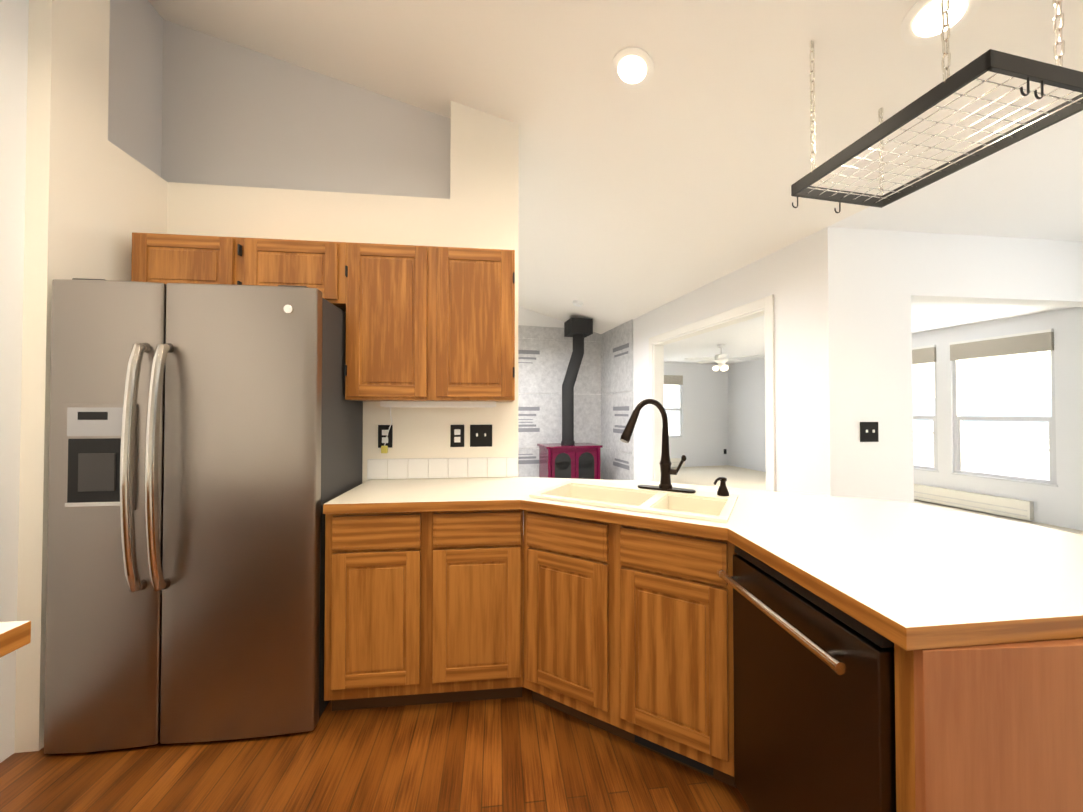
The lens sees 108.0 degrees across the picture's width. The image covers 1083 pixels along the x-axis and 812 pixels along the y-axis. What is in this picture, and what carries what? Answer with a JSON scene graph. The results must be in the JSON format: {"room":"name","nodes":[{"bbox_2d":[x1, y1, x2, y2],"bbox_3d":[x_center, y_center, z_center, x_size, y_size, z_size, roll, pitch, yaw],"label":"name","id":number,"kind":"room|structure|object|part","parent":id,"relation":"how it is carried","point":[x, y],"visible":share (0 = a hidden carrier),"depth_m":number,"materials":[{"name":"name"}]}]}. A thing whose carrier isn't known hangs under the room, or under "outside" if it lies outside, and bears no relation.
{"room":"kitchen","nodes":[
{"label":"kitchen","id":0,"kind":"room"},
{"bbox_2d":[0,621,30,657],"bbox_3d":[-1.200,0.813,-1.049,0.971,0.914,3.400,0,-1,-6],"label":"countertop","id":1,"kind":"structure","parent":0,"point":[15,635],"depth_m":0.68,"materials":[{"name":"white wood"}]},
{"bbox_2d":[0,0,167,762],"bbox_3d":[-1.774,-0.924,-0.661,0.240,4.400,5.450,0,-1,-6],"label":"wall","id":2,"kind":"structure","parent":0,"point":[81,196],"depth_m":1.51,"materials":[{"name":"beige paint"}]},
{"bbox_2d":[108,0,450,198],"bbox_3d":[-1.353,-1.979,2.104,1.694,2.210,0.560,0,-1,-6],"label":"wall","id":3,"kind":"structure","parent":0,"point":[187,105],"depth_m":2.25,"materials":[{"name":"white paint"}]},
{"bbox_2d":[167,101,518,482],"bbox_3d":[-1.124,-0.383,2.218,1.980,3.400,0.140,0,-1,-6],"label":"wall","id":4,"kind":"structure","parent":0,"point":[479,208],"depth_m":2.20,"materials":[{"name":"beige paint"}]},
{"bbox_2d":[131,232,346,307],"bbox_3d":[-1.406,-0.634,1.959,0.922,0.296,0.314,0,-1,-6],"label":"upper cabinet","id":5,"kind":"object","parent":4,"relation":"attached to","point":[157,258],"depth_m":1.81,"materials":[{"name":"brown wood"}]},
{"bbox_2d":[378,425,392,447],"bbox_3d":[-0.859,0.167,2.164,0.076,0.124,0.009,0,-1,-6],"label":"electrical outlet","id":6,"kind":"object","parent":4,"relation":"attached to","point":[382,431],"visible":1,"depth_m":2.16,"materials":[{"name":"black plastic"}]},
{"bbox_2d":[339,242,514,401],"bbox_3d":[-0.548,-0.403,2.053,0.804,0.754,0.314,0,-1,-6],"label":"upper cabinet","id":7,"kind":"object","parent":4,"relation":"attached to","point":[430,323],"depth_m":1.90,"materials":[{"name":"brown wood"}]},
{"bbox_2d":[380,401,495,452],"bbox_3d":[-0.555,0.116,2.116,0.620,0.280,0.154,0,-1,-6],"label":"under-cabinet light","id":8,"kind":"object","parent":7,"relation":"attached to","point":[384,448],"visible":0.98,"depth_m":2.05,"materials":[{"name":"white plastic"}]},
{"bbox_2d":[367,457,517,478],"bbox_3d":[-0.544,0.346,2.197,0.821,0.112,0.009,0,-1,-6],"label":"backsplash","id":9,"kind":"structure","parent":4,"relation":"attached to","point":[407,468],"depth_m":2.19,"materials":[{"name":"white tile"}]},
{"bbox_2d":[450,425,463,446],"bbox_3d":[-0.472,0.167,2.208,0.076,0.124,0.009,0,-1,-6],"label":"electrical outlet","id":10,"kind":"object","parent":4,"relation":"attached to","point":[456,435],"visible":1,"depth_m":2.20,"materials":[{"name":"black plastic"}]},
{"bbox_2d":[470,425,491,446],"bbox_3d":[-0.340,0.168,2.219,0.124,0.124,0.015,0,-1,-6],"label":"light switch","id":11,"kind":"object","parent":4,"relation":"attached to","point":[480,435],"visible":1,"depth_m":2.22,"materials":[{"name":"black plastic"}]},
{"bbox_2d":[0,687,750,811],"bbox_3d":[-0.417,1.281,-0.187,3.770,0.004,5.750,0,-1,-6],"label":"floor","id":12,"kind":"structure","parent":0,"point":[526,752],"depth_m":1.40,"materials":[{"name":"brown wood"}]},
{"bbox_2d":[44,278,362,753],"bbox_3d":[-1.400,0.412,1.754,0.945,1.797,0.676,0,-1,-6],"label":"refrigerator","id":13,"kind":"object","parent":12,"relation":"on","point":[205,451],"visible":0.96,"depth_m":1.51,"materials":[{"name":"grey metal"}]},
{"bbox_3d":[-1.654,0.406,1.509,0.384,1.767,0.066,0,-1,-6],"label":"door","id":14,"kind":"part","parent":13,"relation":"part of","materials":[{"name":"silver metal"}]},
{"bbox_3d":[-1.182,0.406,1.562,0.555,1.767,0.066,0,-1,-6],"label":"door","id":15,"kind":"part","parent":13,"relation":"part of","materials":[{"name":"silver metal"}]},
{"bbox_2d":[324,510,503,710],"bbox_3d":[-0.478,0.877,1.892,0.884,0.872,0.606,0,-1,-6],"label":"base cabinet","id":16,"kind":"object","parent":12,"relation":"on","point":[414,601],"depth_m":1.64,"materials":[{"name":"brown wood"}]},
{"bbox_2d":[504,509,736,787],"bbox_3d":[0.251,0.871,1.491,0.743,0.872,0.519,0,-1,-6],"label":"base cabinet","id":17,"kind":"object","parent":12,"relation":"on","point":[625,632],"depth_m":1.45,"materials":[{"name":"brown wood"}]},
{"bbox_2d":[323,477,1082,650],"bbox_3d":[0.365,0.413,1.474,2.445,0.040,1.645,0,-1,-6],"label":"countertop","id":18,"kind":"structure","parent":17,"relation":"on","point":[906,576],"depth_m":1.07,"materials":[{"name":"beige laminate"}]},
{"bbox_2d":[529,479,737,522],"bbox_3d":[0.398,0.487,1.700,0.780,0.206,0.459,0,-1,31],"label":"sink","id":19,"kind":"object","parent":18,"relation":"in","point":[708,506],"visible":0.46,"depth_m":1.70,"materials":[{"name":"beige ceramic"}]},
{"bbox_2d":[713,477,728,495],"bbox_3d":[0.760,0.341,1.677,0.085,0.080,0.063,0,-1,-6],"label":"soap dispenser","id":20,"kind":"object","parent":19,"relation":"on","point":[722,490],"visible":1,"depth_m":1.67,"materials":[{"name":"black metal"}]},
{"bbox_2d":[620,399,695,492],"bbox_3d":[0.502,0.175,1.779,0.358,0.416,0.219,0,-1,-6],"label":"faucet","id":21,"kind":"object","parent":18,"relation":"on","point":[667,471],"visible":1,"depth_m":1.78,"materials":[{"name":"black metal"}]},
{"bbox_2d":[736,643,899,811],"bbox_3d":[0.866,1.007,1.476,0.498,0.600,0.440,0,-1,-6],"label":"base cabinet","id":22,"kind":"object","parent":12,"relation":"on","point":[897,687],"depth_m":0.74,"materials":[{"name":"brown wood"}]},
{"bbox_2d":[717,545,895,811],"bbox_3d":[0.895,0.861,1.015,0.646,0.854,0.514,0,-1,-3],"label":"dishwasher","id":23,"kind":"object","parent":22,"relation":"in","point":[814,702],"visible":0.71,"depth_m":0.94,"materials":[{"name":"black metal"}]},
{"bbox_3d":[0.597,0.528,1.022,0.077,0.025,0.470,0,-1,-6],"label":"handle","id":24,"kind":"part","parent":23,"relation":"part of","materials":[{"name":"silver metal"}]},
{"bbox_2d":[148,0,1082,530],"bbox_3d":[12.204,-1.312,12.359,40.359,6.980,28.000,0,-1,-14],"label":"ceiling","id":25,"kind":"structure","parent":0,"point":[668,234],"depth_m":2.35,"materials":[{"name":"white paint"}]},
{"bbox_2d":[537,317,602,478],"bbox_3d":[0.365,0.057,5.231,0.810,2.427,0.589,0,-1,-6],"label":"wood stove","id":26,"kind":"object","parent":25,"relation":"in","point":[567,458],"depth_m":5.16,"materials":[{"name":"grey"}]},
{"bbox_2d":[573,300,582,306],"bbox_3d":[0.446,-1.249,4.803,0.125,0.065,0.129,0,-1,-6],"label":"smoke detector","id":27,"kind":"object","parent":25,"relation":"attached to","point":[577,303],"visible":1,"depth_m":4.76,"materials":[{"name":"white plastic"}]},
{"bbox_2d":[611,47,653,89],"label":"recessed light","id":28,"kind":"object","parent":25,"relation":"attached to","point":[632,68],"depth_m":1.77,"materials":[{"name":"white glass"}]},
{"bbox_2d":[664,375,682,384],"bbox_3d":[2.953,-0.600,9.079,0.670,0.215,0.050,0,-1,-14],"label":"window blind","id":29,"kind":"object","parent":25,"relation":"hanging from","point":[668,379],"depth_m":9.08,"materials":[{"name":"beige fabric"}]},
{"bbox_3d":[1.506,0.276,3.658,0.138,2.125,1.730,0,-1,-14],"label":"trim casing","id":30,"kind":"part","parent":25,"relation":"part of","materials":[{"name":"white paint"}]},
{"bbox_2d":[912,345,935,364],"bbox_3d":[5.402,-0.728,5.954,0.060,0.240,0.920,0,-1,-14],"label":"window blind","id":31,"kind":"object","parent":25,"relation":"hanging from","point":[921,354],"depth_m":5.62,"materials":[{"name":"white plastic"}]},
{"bbox_3d":[5.444,0.042,5.953,0.102,1.780,0.950,0,-1,-14],"label":"window frame","id":32,"kind":"part","parent":25,"relation":"part of","materials":[{"name":"white plastic"}]},
{"bbox_2d":[791,0,1082,212],"bbox_3d":[1.284,-1.097,1.331,0.458,0.601,0.614,0,-1,-12],"label":"pot rack","id":33,"kind":"object","parent":25,"relation":"hanging from","point":[1024,68],"visible":1,"depth_m":1.21,"materials":[{"name":"black metal"}]},
{"bbox_2d":[900,0,981,45],"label":"recessed light","id":34,"kind":"object","parent":25,"relation":"attached to","point":[921,25],"depth_m":1.33,"materials":[{"name":"white glass"}]},
{"bbox_2d":[949,329,1053,360],"bbox_3d":[5.674,-0.744,4.898,0.060,0.240,0.920,0,-1,-14],"label":"window blind","id":35,"kind":"object","parent":25,"relation":"hanging from","point":[1033,340],"depth_m":4.83,"materials":[{"name":"white plastic"}]},
{"bbox_3d":[5.717,0.027,4.898,0.102,1.780,0.950,0,-1,-14],"label":"window frame","id":36,"kind":"part","parent":25,"relation":"part of","materials":[{"name":"white plastic"}]},
{"bbox_2d":[670,465,1082,534],"bbox_3d":[1.048,1.363,3.626,17.000,0.050,19.000,0,-1,-6],"label":"floor carpet","id":37,"kind":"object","parent":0,"point":[741,478],"depth_m":7.35,"materials":[{"name":"beige carpet"}]},
{"bbox_2d":[828,227,1082,502],"bbox_3d":[4.159,0.110,2.748,4.819,2.430,0.120,0,-1,-6],"label":"wall","id":38,"kind":"structure","parent":0,"point":[879,281],"depth_m":2.47,"materials":[{"name":"white paint"}]},
{"bbox_2d":[860,422,878,441],"bbox_3d":[2.035,0.161,2.438,0.124,0.124,0.015,0,-1,-6],"label":"light switch","id":39,"kind":"object","parent":38,"relation":"attached to","point":[868,431],"visible":1,"depth_m":2.44,"materials":[{"name":"black plastic"}]},
{"label":"outside","id":40,"kind":"structure","parent":0,"visible":0},
{"bbox_2d":[664,398,1051,421],"bbox_3d":[4.459,-0.749,18.207,226.894,6.598,204.851,0,-1,-6],"label":"hills","id":41,"kind":"structure","parent":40,"point":[1015,407],"depth_m":78.84,"materials":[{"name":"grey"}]},
{"bbox_2d":[668,419,1049,479],"bbox_3d":[26.384,2.494,33.152,220.000,0.050,220.000,0,-1,-6],"label":"ground","id":42,"kind":"structure","parent":40,"point":[1003,461],"depth_m":21.25,"materials":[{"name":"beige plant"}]}
]}

